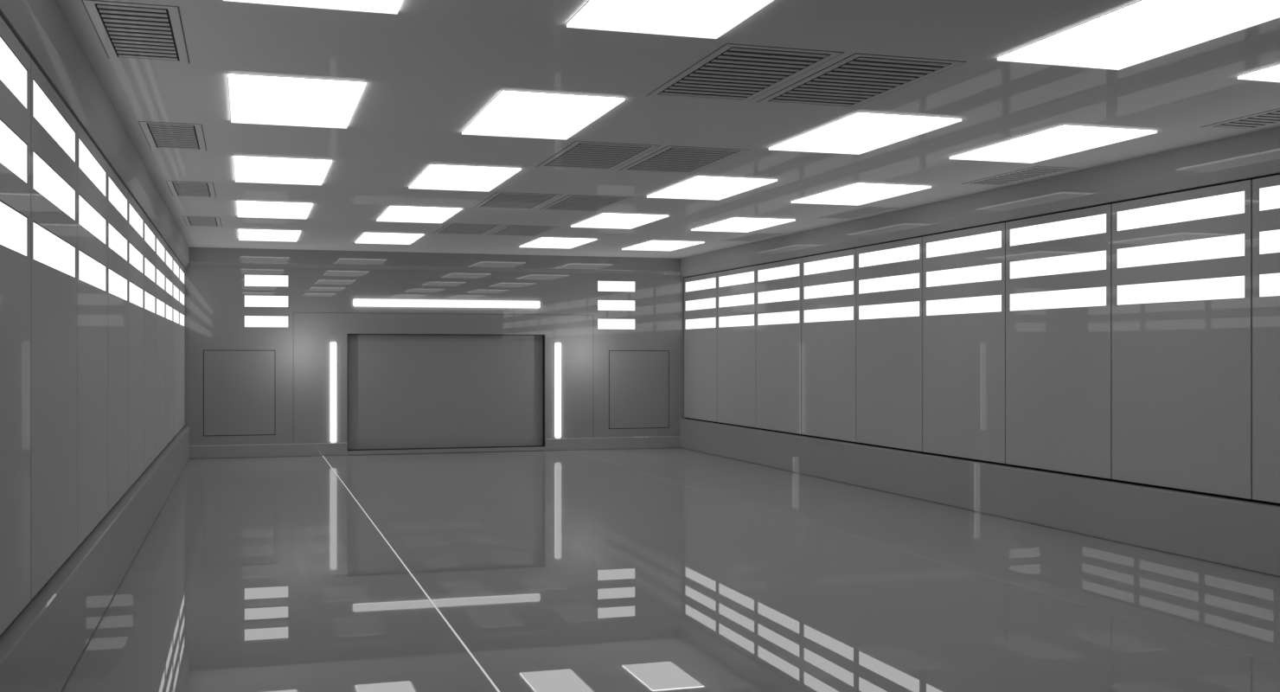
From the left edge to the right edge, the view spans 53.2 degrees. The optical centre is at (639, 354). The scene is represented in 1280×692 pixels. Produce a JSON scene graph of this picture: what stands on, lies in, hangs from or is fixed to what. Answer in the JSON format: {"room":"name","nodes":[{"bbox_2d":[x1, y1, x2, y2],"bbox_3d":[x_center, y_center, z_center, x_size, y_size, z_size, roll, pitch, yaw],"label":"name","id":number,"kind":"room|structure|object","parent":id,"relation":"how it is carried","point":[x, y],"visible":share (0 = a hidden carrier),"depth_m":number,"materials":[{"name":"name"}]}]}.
{"room":"empty futuristic hall","nodes":[
{"label":"empty futuristic hall","id":0,"kind":"room"},
{"bbox_2d":[184,262,685,454],"bbox_3d":[-3.861,-0.018,25.575,9.960,3.963,0.400,0,0,-17],"label":"wall","id":1,"kind":"structure","parent":0,"point":[215,310],"depth_m":25.14,"materials":[{"name":"metal"}]},
{"bbox_2d":[203,350,275,435],"bbox_3d":[-7.584,0.733,24.218,1.304,1.620,0.005,0,0,-17],"label":"access panel","id":2,"kind":"object","parent":1,"relation":"attached to","point":[239,386],"visible":1,"depth_m":24.21,"materials":[{"name":"paint"}]},
{"bbox_2d":[243,315,288,327],"bbox_3d":[-7.115,-0.620,24.360,0.812,0.226,0.010,0,0,-17],"label":"wall light","id":3,"kind":"object","parent":1,"relation":"attached to","point":[249,321],"visible":1,"depth_m":24.36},
{"bbox_2d":[243,274,288,287],"bbox_3d":[-7.115,-1.399,24.360,0.812,0.226,0.010,0,0,-17],"label":"wall light","id":4,"kind":"object","parent":1,"relation":"attached to","point":[249,279],"visible":1,"depth_m":24.36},
{"bbox_2d":[243,294,288,307],"bbox_3d":[-7.115,-1.006,24.360,0.812,0.226,0.010,0,0,-17],"label":"wall light","id":5,"kind":"object","parent":1,"relation":"attached to","point":[249,300],"visible":1,"depth_m":24.35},
{"bbox_2d":[330,341,336,442],"bbox_3d":[-5.924,0.735,24.706,0.124,1.944,0.046,0,0,-17],"label":"strip light","id":6,"kind":"object","parent":1,"relation":"attached to","point":[333,344],"visible":1,"depth_m":24.68,"materials":[{"name":"plastic"}]},
{"bbox_2d":[189,247,680,275],"bbox_3d":[-3.793,-1.829,25.355,9.710,0.343,0.060,0,0,-17],"label":"trim","id":7,"kind":"structure","parent":1,"relation":"attached to","point":[198,256],"depth_m":25.21,"materials":[{"name":"paint"}]},
{"bbox_2d":[189,435,680,459],"bbox_3d":[-3.797,1.838,25.367,9.710,0.250,0.035,0,0,-17],"label":"baseboard","id":8,"kind":"structure","parent":1,"relation":"attached to","point":[566,444],"depth_m":24.94,"materials":[{"name":"paint"}]},
{"bbox_2d":[347,334,542,449],"bbox_3d":[-3.864,0.742,25.584,3.896,2.248,0.080,0,0,-17],"label":"door","id":9,"kind":"structure","parent":1,"relation":"in","point":[405,391],"depth_m":25.51,"materials":[{"name":"paint"}]},
{"bbox_2d":[347,333,544,450],"bbox_3d":[-3.842,0.741,25.515,3.926,2.275,0.266,0,0,-17],"label":"trim","id":10,"kind":"structure","parent":1,"relation":"attached to","point":[543,336],"depth_m":25.85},
{"bbox_2d":[352,298,540,308],"bbox_3d":[-3.795,-1.002,25.360,3.706,0.150,0.046,0,0,-17],"label":"strip light","id":11,"kind":"object","parent":1,"relation":"attached to","point":[356,302],"visible":1,"depth_m":25.32,"materials":[{"name":"plastic"}]},
{"bbox_2d":[555,342,561,437],"bbox_3d":[-1.666,0.735,26.015,0.124,1.944,0.046,0,0,-17],"label":"strip light","id":12,"kind":"object","parent":1,"relation":"attached to","point":[558,345],"visible":1,"depth_m":25.99,"materials":[{"name":"plastic"}]},
{"bbox_2d":[597,318,635,329],"bbox_3d":[-0.486,-0.620,26.398,0.812,0.226,0.010,0,0,-17],"label":"wall light","id":13,"kind":"object","parent":1,"relation":"attached to","point":[603,323],"visible":1,"depth_m":26.39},
{"bbox_2d":[608,350,668,428],"bbox_3d":[-0.018,0.733,26.544,1.304,1.620,0.005,0,0,-17],"label":"access panel","id":14,"kind":"object","parent":1,"relation":"attached to","point":[638,380],"visible":1,"depth_m":26.54,"materials":[{"name":"paint"}]},
{"bbox_2d":[56,0,1279,258],"bbox_3d":[0.185,-2.100,12.418,10.400,0.200,28.030,0,0,-17],"label":"ceiling","id":15,"kind":"structure","parent":0,"point":[429,68],"depth_m":10.24,"materials":[{"name":"paint"}]},
{"bbox_2d":[81,0,190,63],"bbox_3d":[-3.122,-1.997,7.996,0.520,0.006,1.500,0,0,-17],"label":"ceiling vent","id":16,"kind":"object","parent":15,"relation":"in","point":[124,30],"visible":1,"depth_m":7.88,"materials":[{"name":"metal"}]},
{"bbox_2d":[138,121,206,150],"bbox_3d":[-4.282,-1.997,11.767,0.520,0.006,1.500,0,0,-17],"label":"ceiling vent","id":17,"kind":"object","parent":15,"relation":"in","point":[158,135],"visible":1,"depth_m":11.68,"materials":[{"name":"metal"}]},
{"bbox_2d":[166,180,216,198],"bbox_3d":[-5.441,-1.997,15.539,0.520,0.006,1.500,0,0,-17],"label":"ceiling vent","id":18,"kind":"object","parent":15,"relation":"in","point":[177,188],"visible":1,"depth_m":15.46,"materials":[{"name":"metal"}]},
{"bbox_2d":[238,229,300,242],"bbox_3d":[-6.234,-1.989,21.480,0.971,0.022,1.906,0,0,-17],"label":"recessed light","id":19,"kind":"object","parent":15,"relation":"in","point":[244,234],"visible":1,"depth_m":21.36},
{"bbox_2d":[236,200,313,218],"bbox_3d":[-5.074,-1.989,17.708,0.971,0.022,1.906,0,0,-17],"label":"recessed light","id":20,"kind":"object","parent":15,"relation":"in","point":[245,208],"visible":1,"depth_m":17.52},
{"bbox_2d":[233,155,332,185],"bbox_3d":[-3.914,-1.989,13.936,0.971,0.022,1.906,0,0,-17],"label":"recessed light","id":21,"kind":"object","parent":15,"relation":"in","point":[259,169],"visible":1,"depth_m":13.74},
{"bbox_2d":[227,73,366,128],"bbox_3d":[-2.754,-1.989,10.164,0.971,0.022,1.906,0,0,-17],"label":"recessed light","id":22,"kind":"object","parent":15,"relation":"in","point":[260,99],"visible":1,"depth_m":9.95,"materials":[{"name":"plastic"}]},
{"bbox_2d":[223,0,403,13],"bbox_3d":[-1.595,-1.989,6.393,0.971,0.022,1.906,0,0,-17],"label":"recessed light","id":23,"kind":"object","parent":15,"relation":"in","point":[377,6],"visible":1,"depth_m":7.22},
{"bbox_2d":[355,232,423,244],"bbox_3d":[-4.341,-1.989,22.061,0.971,0.022,1.906,0,0,-17],"label":"recessed light","id":24,"kind":"object","parent":15,"relation":"in","point":[367,238],"visible":1,"depth_m":21.84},
{"bbox_2d":[377,205,461,223],"bbox_3d":[-3.181,-1.989,18.290,0.971,0.022,1.906,0,0,-17],"label":"recessed light","id":25,"kind":"object","parent":15,"relation":"in","point":[394,214],"visible":1,"depth_m":18.06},
{"bbox_2d":[409,164,521,191],"bbox_3d":[-2.022,-1.989,14.518,0.971,0.022,1.906,0,0,-17],"label":"recessed light","id":26,"kind":"object","parent":15,"relation":"in","point":[435,176],"visible":1,"depth_m":14.34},
{"bbox_2d":[433,223,502,235],"bbox_3d":[-2.775,-1.997,20.487,0.835,0.006,1.720,0,0,-17],"label":"ceiling vent","id":27,"kind":"object","parent":15,"relation":"in","point":[451,228],"visible":1,"depth_m":20.37,"materials":[{"name":"metal"}]},
{"bbox_2d":[473,192,562,209],"bbox_3d":[-1.615,-1.997,16.715,0.835,0.006,1.720,0,0,-17],"label":"ceiling vent","id":28,"kind":"object","parent":15,"relation":"in","point":[499,200],"visible":1,"depth_m":16.60,"materials":[{"name":"metal"}]},
{"bbox_2d":[487,224,559,236],"bbox_3d":[-1.901,-1.997,20.756,0.835,0.006,1.720,0,0,-17],"label":"ceiling vent","id":29,"kind":"object","parent":15,"relation":"in","point":[511,230],"visible":1,"depth_m":20.65,"materials":[{"name":"metal"}]},
{"bbox_2d":[461,89,625,139],"bbox_3d":[-0.862,-1.989,10.746,0.971,0.022,1.906,0,0,-17],"label":"recessed light","id":30,"kind":"object","parent":15,"relation":"in","point":[511,113],"visible":1,"depth_m":10.56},
{"bbox_2d":[519,236,596,248],"bbox_3d":[-1.490,-1.989,22.938,0.971,0.022,1.906,0,0,-17],"label":"recessed light","id":31,"kind":"object","parent":15,"relation":"in","point":[543,242],"visible":1,"depth_m":22.69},
{"bbox_2d":[540,194,632,211],"bbox_3d":[-0.741,-1.997,16.984,0.835,0.006,1.720,0,0,-17],"label":"ceiling vent","id":32,"kind":"object","parent":15,"relation":"in","point":[570,202],"visible":1,"depth_m":16.88,"materials":[{"name":"metal"}]},
{"bbox_2d":[536,140,659,170],"bbox_3d":[-0.456,-1.997,12.944,0.835,0.006,1.720,0,0,-17],"label":"ceiling vent","id":33,"kind":"object","parent":15,"relation":"in","point":[579,154],"visible":1,"depth_m":12.84,"materials":[{"name":"metal"}]},
{"bbox_2d":[571,212,668,229],"bbox_3d":[-0.330,-1.989,19.166,0.971,0.022,1.906,0,0,-17],"label":"recessed light","id":34,"kind":"object","parent":15,"relation":"in","point":[604,220],"visible":1,"depth_m":19.00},
{"bbox_2d":[621,240,704,250],"bbox_3d":[0.403,-1.989,23.520,0.971,0.022,1.906,0,0,-17],"label":"recessed light","id":35,"kind":"object","parent":15,"relation":"in","point":[652,245],"visible":1,"depth_m":23.41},
{"bbox_2d":[566,0,774,38],"bbox_3d":[0.298,-1.989,6.975,0.971,0.022,1.906,0,0,-17],"label":"recessed light","id":36,"kind":"object","parent":15,"relation":"in","point":[712,19],"visible":1,"depth_m":7.48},
{"bbox_2d":[619,145,748,173],"bbox_3d":[0.419,-1.997,13.213,0.835,0.006,1.720,0,0,-17],"label":"ceiling vent","id":37,"kind":"object","parent":15,"relation":"in","point":[669,159],"visible":1,"depth_m":13.11,"materials":[{"name":"metal"}]},
{"bbox_2d":[646,175,777,200],"bbox_3d":[0.830,-1.989,15.395,0.971,0.022,1.906,0,0,-17],"label":"recessed light","id":38,"kind":"object","parent":15,"relation":"in","point":[699,187],"visible":1,"depth_m":15.24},
{"bbox_2d":[691,217,794,232],"bbox_3d":[1.562,-1.989,19.748,0.971,0.022,1.906,0,0,-17],"label":"recessed light","id":39,"kind":"object","parent":15,"relation":"in","point":[735,224],"visible":1,"depth_m":19.59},
{"bbox_2d":[646,43,844,101],"bbox_3d":[0.704,-1.997,9.172,0.835,0.006,1.720,0,0,-17],"label":"ceiling vent","id":40,"kind":"object","parent":15,"relation":"in","point":[732,72],"visible":1,"depth_m":9.04,"materials":[{"name":"metal"}]},
{"bbox_2d":[819,206,896,219],"bbox_3d":[3.085,-1.997,18.161,0.520,0.006,1.500,0,0,-17],"label":"ceiling vent","id":41,"kind":"object","parent":15,"relation":"in","point":[864,211],"visible":1,"depth_m":18.09,"materials":[{"name":"metal"}]},
{"bbox_2d":[791,182,931,205],"bbox_3d":[2.722,-1.989,15.977,0.971,0.022,1.906,0,0,-17],"label":"recessed light","id":42,"kind":"object","parent":15,"relation":"in","point":[857,194],"visible":1,"depth_m":15.81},
{"bbox_2d":[757,52,966,108],"bbox_3d":[1.579,-1.997,9.441,0.835,0.006,1.720,0,0,-17],"label":"ceiling vent","id":43,"kind":"object","parent":15,"relation":"in","point":[856,80],"visible":1,"depth_m":9.33,"materials":[{"name":"metal"}]},
{"bbox_2d":[768,112,961,154],"bbox_3d":[1.989,-1.989,11.623,0.971,0.022,1.906,0,0,-17],"label":"recessed light","id":44,"kind":"object","parent":15,"relation":"in","point":[858,133],"visible":1,"depth_m":11.47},
{"bbox_2d":[961,166,1078,185],"bbox_3d":[4.245,-1.997,14.389,0.520,0.006,1.500,0,0,-17],"label":"ceiling vent","id":45,"kind":"object","parent":15,"relation":"in","point":[1036,171],"visible":1,"depth_m":14.31,"materials":[{"name":"metal"}]},
{"bbox_2d":[949,124,1156,163],"bbox_3d":[3.882,-1.989,12.205,0.971,0.022,1.906,0,0,-17],"label":"recessed light","id":46,"kind":"object","parent":15,"relation":"in","point":[1065,139],"visible":1,"depth_m":12.04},
{"bbox_2d":[996,0,1279,70],"bbox_3d":[3.149,-1.989,7.851,0.971,0.022,1.906,0,0,-17],"label":"recessed light","id":47,"kind":"object","parent":15,"relation":"in","point":[1142,30],"visible":1,"depth_m":7.84,"materials":[{"name":"plastic"}]},
{"bbox_2d":[1201,108,1279,130],"bbox_3d":[5.404,-1.997,10.617,0.520,0.006,1.500,0,0,-17],"label":"ceiling vent","id":48,"kind":"object","parent":15,"relation":"in","point":[1272,117],"visible":1,"depth_m":11.00,"materials":[{"name":"metal"}]},
{"bbox_2d":[1236,64,1279,82],"bbox_3d":[5.042,-1.989,8.433,0.971,0.022,1.906,0,0,-17],"label":"recessed light","id":49,"kind":"object","parent":15,"relation":"in","point":[1271,73],"visible":1,"depth_m":9.08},
{"bbox_2d":[60,448,1279,691],"bbox_3d":[0.185,2.063,12.418,10.400,0.200,28.030,0,0,-17],"label":"floor","id":50,"kind":"structure","parent":0,"point":[557,571],"depth_m":10.71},
{"bbox_2d":[685,172,1279,505],"bbox_3d":[4.999,-0.018,14.003,0.265,3.963,27.830,0,0,-17],"label":"wall","id":51,"kind":"structure","parent":0,"point":[948,456],"depth_m":14.83,"materials":[{"name":"paint"}]},
{"bbox_2d":[684,272,716,422],"bbox_3d":[1.232,-0.135,25.872,0.040,2.915,1.961,0,0,-17],"label":"wall panel","id":52,"kind":"object","parent":51,"relation":"attached to","point":[700,291],"visible":1,"depth_m":25.86,"materials":[{"name":"paint"}]},
{"bbox_2d":[684,276,716,292],"bbox_3d":[1.229,-1.399,25.871,0.029,0.215,1.817,0,0,-17],"label":"window light","id":53,"kind":"object","parent":52,"relation":"attached to","point":[693,284],"depth_m":25.83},
{"bbox_2d":[684,297,716,311],"bbox_3d":[1.229,-1.006,25.871,0.029,0.215,1.817,0,0,-17],"label":"window light","id":54,"kind":"object","parent":52,"relation":"attached to","point":[691,304],"depth_m":25.84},
{"bbox_2d":[716,265,755,427],"bbox_3d":[1.814,-0.135,23.979,0.040,2.915,1.961,0,0,-17],"label":"wall panel","id":55,"kind":"object","parent":51,"relation":"attached to","point":[736,288],"visible":1,"depth_m":23.94,"materials":[{"name":"paint"}]},
{"bbox_2d":[718,270,754,287],"bbox_3d":[1.812,-1.399,23.978,0.029,0.215,1.817,0,0,-17],"label":"window light","id":56,"kind":"object","parent":55,"relation":"attached to","point":[729,278],"depth_m":23.94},
{"bbox_2d":[718,292,754,307],"bbox_3d":[1.812,-1.006,23.978,0.029,0.215,1.817,0,0,-17],"label":"window light","id":57,"kind":"object","parent":55,"relation":"attached to","point":[726,299],"depth_m":23.96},
{"bbox_2d":[718,313,754,327],"bbox_3d":[1.812,-0.620,23.978,0.029,0.215,1.817,0,0,-17],"label":"window light","id":58,"kind":"object","parent":55,"relation":"attached to","point":[725,320],"depth_m":23.96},
{"bbox_2d":[755,257,801,434],"bbox_3d":[2.396,-0.135,22.085,0.040,2.915,1.961,0,0,-17],"label":"wall panel","id":59,"kind":"object","parent":51,"relation":"attached to","point":[778,284],"visible":1,"depth_m":22.03,"materials":[{"name":"paint"}]},
{"bbox_2d":[757,263,799,281],"bbox_3d":[2.394,-1.399,22.084,0.029,0.215,1.817,0,0,-17],"label":"window light","id":60,"kind":"object","parent":59,"relation":"attached to","point":[771,272],"depth_m":22.05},
{"bbox_2d":[757,287,799,303],"bbox_3d":[2.394,-1.006,22.084,0.029,0.215,1.817,0,0,-17],"label":"window light","id":61,"kind":"object","parent":59,"relation":"attached to","point":[765,295],"depth_m":22.05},
{"bbox_2d":[757,310,799,325],"bbox_3d":[2.394,-0.620,22.084,0.029,0.215,1.817,0,0,-17],"label":"window light","id":62,"kind":"object","parent":59,"relation":"attached to","point":[764,317],"depth_m":22.06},
{"bbox_2d":[801,248,856,441],"bbox_3d":[2.978,-0.135,20.192,0.040,2.915,1.961,0,0,-17],"label":"wall panel","id":63,"kind":"object","parent":51,"relation":"attached to","point":[828,280],"visible":1,"depth_m":20.10,"materials":[{"name":"paint"}]},
{"bbox_2d":[803,254,853,275],"bbox_3d":[2.976,-1.399,20.191,0.029,0.215,1.817,0,0,-17],"label":"window light","id":64,"kind":"object","parent":63,"relation":"attached to","point":[828,265],"depth_m":20.15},
{"bbox_2d":[803,280,853,299],"bbox_3d":[2.976,-1.006,20.191,0.029,0.215,1.817,0,0,-17],"label":"window light","id":65,"kind":"object","parent":63,"relation":"attached to","point":[820,289],"depth_m":20.15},
{"bbox_2d":[803,306,853,322],"bbox_3d":[2.976,-0.620,20.191,0.029,0.215,1.817,0,0,-17],"label":"window light","id":66,"kind":"object","parent":63,"relation":"attached to","point":[811,314],"depth_m":20.16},
{"bbox_2d":[856,236,922,451],"bbox_3d":[3.561,-0.135,18.298,0.040,2.915,1.961,0,0,-17],"label":"wall panel","id":67,"kind":"object","parent":51,"relation":"attached to","point":[889,276],"visible":1,"depth_m":18.21,"materials":[{"name":"paint"}]},
{"bbox_2d":[858,243,919,268],"bbox_3d":[3.558,-1.399,18.297,0.029,0.215,1.817,0,0,-17],"label":"window light","id":68,"kind":"object","parent":67,"relation":"attached to","point":[892,255],"depth_m":18.25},
{"bbox_2d":[858,272,919,294],"bbox_3d":[3.558,-1.006,18.297,0.029,0.215,1.817,0,0,-17],"label":"window light","id":69,"kind":"object","parent":67,"relation":"attached to","point":[883,283],"depth_m":18.24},
{"bbox_2d":[858,300,919,319],"bbox_3d":[3.558,-0.620,18.297,0.029,0.215,1.817,0,0,-17],"label":"window light","id":70,"kind":"object","parent":67,"relation":"attached to","point":[867,310],"depth_m":18.25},
{"bbox_2d":[922,222,1005,463],"bbox_3d":[4.143,-0.135,16.404,0.040,2.915,1.961,0,0,-17],"label":"wall panel","id":71,"kind":"object","parent":51,"relation":"attached to","point":[964,271],"visible":1,"depth_m":16.32,"materials":[{"name":"paint"}]},
{"bbox_2d":[925,230,1001,258],"bbox_3d":[4.140,-1.399,16.404,0.029,0.215,1.817,0,0,-17],"label":"window light","id":72,"kind":"object","parent":71,"relation":"attached to","point":[975,242],"depth_m":16.34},
{"bbox_2d":[925,262,1001,287],"bbox_3d":[4.140,-1.006,16.404,0.029,0.215,1.817,0,0,-17],"label":"window light","id":73,"kind":"object","parent":71,"relation":"attached to","point":[961,274],"depth_m":16.34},
{"bbox_2d":[925,294,1001,316],"bbox_3d":[4.140,-0.620,16.404,0.029,0.215,1.817,0,0,-17],"label":"window light","id":74,"kind":"object","parent":71,"relation":"attached to","point":[947,304],"depth_m":16.36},
{"bbox_2d":[679,418,1279,576],"bbox_3d":[4.922,1.658,13.743,0.125,0.610,27.380,0,0,-17],"label":"baseboard","id":75,"kind":"structure","parent":51,"relation":"attached to","point":[1239,534],"depth_m":14.64,"materials":[{"name":"paint"}]},
{"bbox_2d":[680,126,1279,277],"bbox_3d":[4.922,-1.806,13.743,0.125,0.388,27.380,0,0,-17],"label":"trim","id":76,"kind":"structure","parent":51,"relation":"attached to","point":[1257,154],"depth_m":14.71,"materials":[{"name":"paint"}]},
{"bbox_2d":[1005,204,1112,479],"bbox_3d":[4.725,-0.135,14.511,0.040,2.915,1.961,0,0,-17],"label":"wall panel","id":77,"kind":"object","parent":51,"relation":"attached to","point":[1059,266],"visible":1,"depth_m":14.39,"materials":[{"name":"paint"}]},
{"bbox_2d":[1009,212,1106,246],"bbox_3d":[4.723,-1.399,14.510,0.029,0.215,1.817,0,0,-17],"label":"window light","id":78,"kind":"object","parent":77,"relation":"attached to","point":[1078,227],"depth_m":14.44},
{"bbox_2d":[1009,249,1106,279],"bbox_3d":[4.723,-1.006,14.510,0.029,0.215,1.817,0,0,-17],"label":"window light","id":79,"kind":"object","parent":77,"relation":"attached to","point":[1065,264],"depth_m":14.44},
{"bbox_2d":[1009,286,1106,311],"bbox_3d":[4.723,-0.620,14.510,0.029,0.215,1.817,0,0,-17],"label":"window light","id":80,"kind":"object","parent":77,"relation":"attached to","point":[1044,298],"depth_m":14.44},
{"bbox_2d":[1112,179,1252,499],"bbox_3d":[5.307,-0.135,12.617,0.040,2.915,1.961,0,0,-17],"label":"wall panel","id":81,"kind":"object","parent":51,"relation":"attached to","point":[1182,261],"visible":1,"depth_m":12.49,"materials":[{"name":"paint"}]},
{"bbox_2d":[1116,190,1244,231],"bbox_3d":[5.305,-1.399,12.617,0.029,0.215,1.817,0,0,-17],"label":"window light","id":82,"kind":"object","parent":81,"relation":"attached to","point":[1215,206],"depth_m":12.53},
{"bbox_2d":[1116,233,1244,268],"bbox_3d":[5.305,-1.006,12.617,0.029,0.215,1.817,0,0,-17],"label":"window light","id":83,"kind":"object","parent":81,"relation":"attached to","point":[1200,249],"depth_m":12.53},
{"bbox_2d":[1116,275,1244,305],"bbox_3d":[5.305,-0.620,12.617,0.029,0.215,1.817,0,0,-17],"label":"window light","id":84,"kind":"object","parent":81,"relation":"attached to","point":[1184,290],"depth_m":12.52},
{"bbox_2d":[1252,174,1279,503],"bbox_3d":[5.889,-0.135,10.724,0.040,2.915,1.961,0,0,-17],"label":"wall panel","id":85,"kind":"object","parent":51,"relation":"attached to","point":[1265,190],"visible":1,"depth_m":11.50,"materials":[{"name":"paint"}]},
{"bbox_2d":[1258,184,1279,211],"bbox_3d":[5.887,-1.399,10.723,0.029,0.215,1.817,0,0,-17],"label":"window light","id":86,"kind":"object","parent":85,"relation":"attached to","point":[1269,195],"depth_m":11.47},
{"bbox_2d":[1258,229,1279,255],"bbox_3d":[5.887,-1.006,10.723,0.029,0.215,1.817,0,0,-17],"label":"window light","id":87,"kind":"object","parent":85,"relation":"attached to","point":[1269,240],"depth_m":11.47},
{"bbox_2d":[1258,272,1279,297],"bbox_3d":[5.887,-0.620,10.723,0.029,0.215,1.817,0,0,-17],"label":"window light","id":88,"kind":"object","parent":85,"relation":"attached to","point":[1269,283],"depth_m":11.47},
{"bbox_3d":[-4.688,-0.018,11.024,0.265,3.963,27.830,0,0,-17],"label":"wall","id":89,"kind":"structure","parent":0,"visible":0},
{"bbox_2d":[0,15,30,634],"bbox_3d":[-3.001,-0.135,5.918,0.040,2.915,1.965,0,0,-17],"label":"wall panel","id":90,"kind":"object","parent":89,"relation":"attached to","point":[15,61],"visible":1,"depth_m":6.39,"materials":[{"name":"paint"}]},
{"bbox_2d":[0,35,27,109],"bbox_3d":[-2.998,-1.399,5.919,0.029,0.215,1.817,0,0,-17],"label":"window light","id":91,"kind":"object","parent":90,"relation":"attached to","point":[13,67],"depth_m":6.39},
{"bbox_2d":[0,118,27,184],"bbox_3d":[-2.998,-1.006,5.919,0.029,0.215,1.817,0,0,-17],"label":"window light","id":92,"kind":"object","parent":90,"relation":"attached to","point":[13,144],"depth_m":6.39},
{"bbox_2d":[0,199,27,256],"bbox_3d":[-2.998,-0.620,5.919,0.029,0.215,1.817,0,0,-17],"label":"window light","id":93,"kind":"object","parent":90,"relation":"attached to","point":[13,218],"depth_m":6.39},
{"bbox_2d":[30,57,77,600],"bbox_3d":[-3.583,-0.135,7.811,0.040,2.915,1.965,0,0,-17],"label":"wall panel","id":94,"kind":"object","parent":89,"relation":"attached to","point":[54,129],"visible":0.72,"depth_m":7.63,"materials":[{"name":"paint"}]},
{"bbox_2d":[33,78,75,162],"bbox_3d":[-3.581,-1.399,7.812,0.029,0.215,1.817,0,0,-17],"label":"window light","id":95,"kind":"object","parent":94,"relation":"attached to","point":[51,119],"depth_m":7.70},
{"bbox_2d":[33,150,75,220],"bbox_3d":[-3.581,-1.006,7.812,0.029,0.215,1.817,0,0,-17],"label":"window light","id":96,"kind":"object","parent":94,"relation":"attached to","point":[52,186],"depth_m":7.70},
{"bbox_2d":[33,221,75,278],"bbox_3d":[-3.581,-0.620,7.812,0.029,0.215,1.817,0,0,-17],"label":"window light","id":97,"kind":"object","parent":94,"relation":"attached to","point":[54,252],"depth_m":7.70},
{"bbox_2d":[77,122,107,546],"bbox_3d":[-4.165,-0.135,9.705,0.040,2.915,1.965,0,0,-17],"label":"wall panel","id":98,"kind":"object","parent":89,"relation":"attached to","point":[92,165],"visible":0.73,"depth_m":9.59,"materials":[{"name":"paint"}]},
{"bbox_2d":[78,137,106,197],"bbox_3d":[-4.163,-1.399,9.706,0.029,0.215,1.817,0,0,-17],"label":"window light","id":99,"kind":"object","parent":98,"relation":"attached to","point":[91,167],"depth_m":9.64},
{"bbox_2d":[78,193,106,244],"bbox_3d":[-4.163,-1.006,9.706,0.029,0.215,1.817,0,0,-17],"label":"window light","id":100,"kind":"object","parent":98,"relation":"attached to","point":[92,220],"depth_m":9.64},
{"bbox_2d":[78,249,106,292],"bbox_3d":[-4.163,-0.620,9.706,0.029,0.215,1.817,0,0,-17],"label":"window light","id":101,"kind":"object","parent":98,"relation":"attached to","point":[92,268],"depth_m":9.64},
{"bbox_2d":[0,426,189,691],"bbox_3d":[-4.479,1.658,10.853,0.125,0.610,27.380,0,0,-17],"label":"baseboard","id":102,"kind":"structure","parent":89,"relation":"attached to","point":[41,648],"depth_m":8.42,"materials":[{"name":"paint"}]},
{"bbox_2d":[0,0,189,268],"bbox_3d":[-4.479,-1.806,10.853,0.125,0.388,27.380,0,0,-17],"label":"trim","id":103,"kind":"structure","parent":89,"relation":"attached to","point":[41,28],"depth_m":8.67,"materials":[{"name":"paint"}]},
{"bbox_2d":[107,163,128,512],"bbox_3d":[-4.747,-0.135,11.598,0.040,2.915,1.965,0,0,-17],"label":"wall panel","id":104,"kind":"object","parent":89,"relation":"attached to","point":[118,195],"visible":0.77,"depth_m":11.52,"materials":[{"name":"paint"}]},
{"bbox_2d":[108,176,127,221],"bbox_3d":[-4.745,-1.399,11.599,0.029,0.215,1.817,0,0,-17],"label":"window light","id":105,"kind":"object","parent":104,"relation":"attached to","point":[118,196],"depth_m":11.58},
{"bbox_2d":[108,222,127,262],"bbox_3d":[-4.745,-1.006,11.599,0.029,0.215,1.817,0,0,-17],"label":"window light","id":106,"kind":"object","parent":104,"relation":"attached to","point":[118,238],"depth_m":11.58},
{"bbox_2d":[108,268,127,301],"bbox_3d":[-4.745,-0.620,11.599,0.029,0.215,1.817,0,0,-17],"label":"window light","id":107,"kind":"object","parent":104,"relation":"attached to","point":[118,279],"depth_m":11.58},
{"bbox_2d":[128,192,144,487],"bbox_3d":[-5.330,-0.135,13.492,0.040,2.915,1.965,0,0,-17],"label":"wall panel","id":108,"kind":"object","parent":89,"relation":"attached to","point":[136,214],"visible":0.76,"depth_m":13.41,"materials":[{"name":"paint"}]},
{"bbox_2d":[129,203,143,238],"bbox_3d":[-5.327,-1.399,13.493,0.029,0.215,1.817,0,0,-17],"label":"window light","id":109,"kind":"object","parent":108,"relation":"attached to","point":[136,216],"depth_m":13.48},
{"bbox_2d":[129,242,143,273],"bbox_3d":[-5.327,-1.006,13.493,0.029,0.215,1.817,0,0,-17],"label":"window light","id":110,"kind":"object","parent":108,"relation":"attached to","point":[136,252],"depth_m":13.48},
{"bbox_2d":[144,214,155,470],"bbox_3d":[-5.912,-0.135,15.386,0.040,2.915,1.965,0,0,-17],"label":"wall panel","id":111,"kind":"object","parent":89,"relation":"attached to","point":[150,231],"visible":0.75,"depth_m":15.32,"materials":[{"name":"paint"}]},
{"bbox_2d":[155,229,165,457],"bbox_3d":[-6.494,-0.135,17.279,0.040,2.915,1.965,0,0,-17],"label":"wall panel","id":112,"kind":"object","parent":89,"relation":"attached to","point":[160,243],"visible":0.85,"depth_m":17.17,"materials":[{"name":"paint"}]},
{"bbox_2d":[165,243,172,447],"bbox_3d":[-7.076,-0.135,19.172,0.040,2.915,1.965,0,0,-17],"label":"wall panel","id":113,"kind":"object","parent":89,"relation":"attached to","point":[169,253],"visible":0.81,"depth_m":19.07,"materials":[{"name":"paint"}]},
{"bbox_2d":[172,253,179,437],"bbox_3d":[-7.658,-0.135,21.066,0.040,2.915,1.965,0,0,-17],"label":"wall panel","id":114,"kind":"object","parent":89,"relation":"attached to","point":[176,262],"visible":0.84,"depth_m":21.05,"materials":[{"name":"paint"}]},
{"bbox_2d":[179,262,185,429],"bbox_3d":[-8.241,-0.135,22.959,0.040,2.915,1.965,0,0,-17],"label":"wall panel","id":115,"kind":"object","parent":89,"relation":"attached to","point":[182,268],"visible":0.76,"depth_m":23.02,"materials":[{"name":"paint"}]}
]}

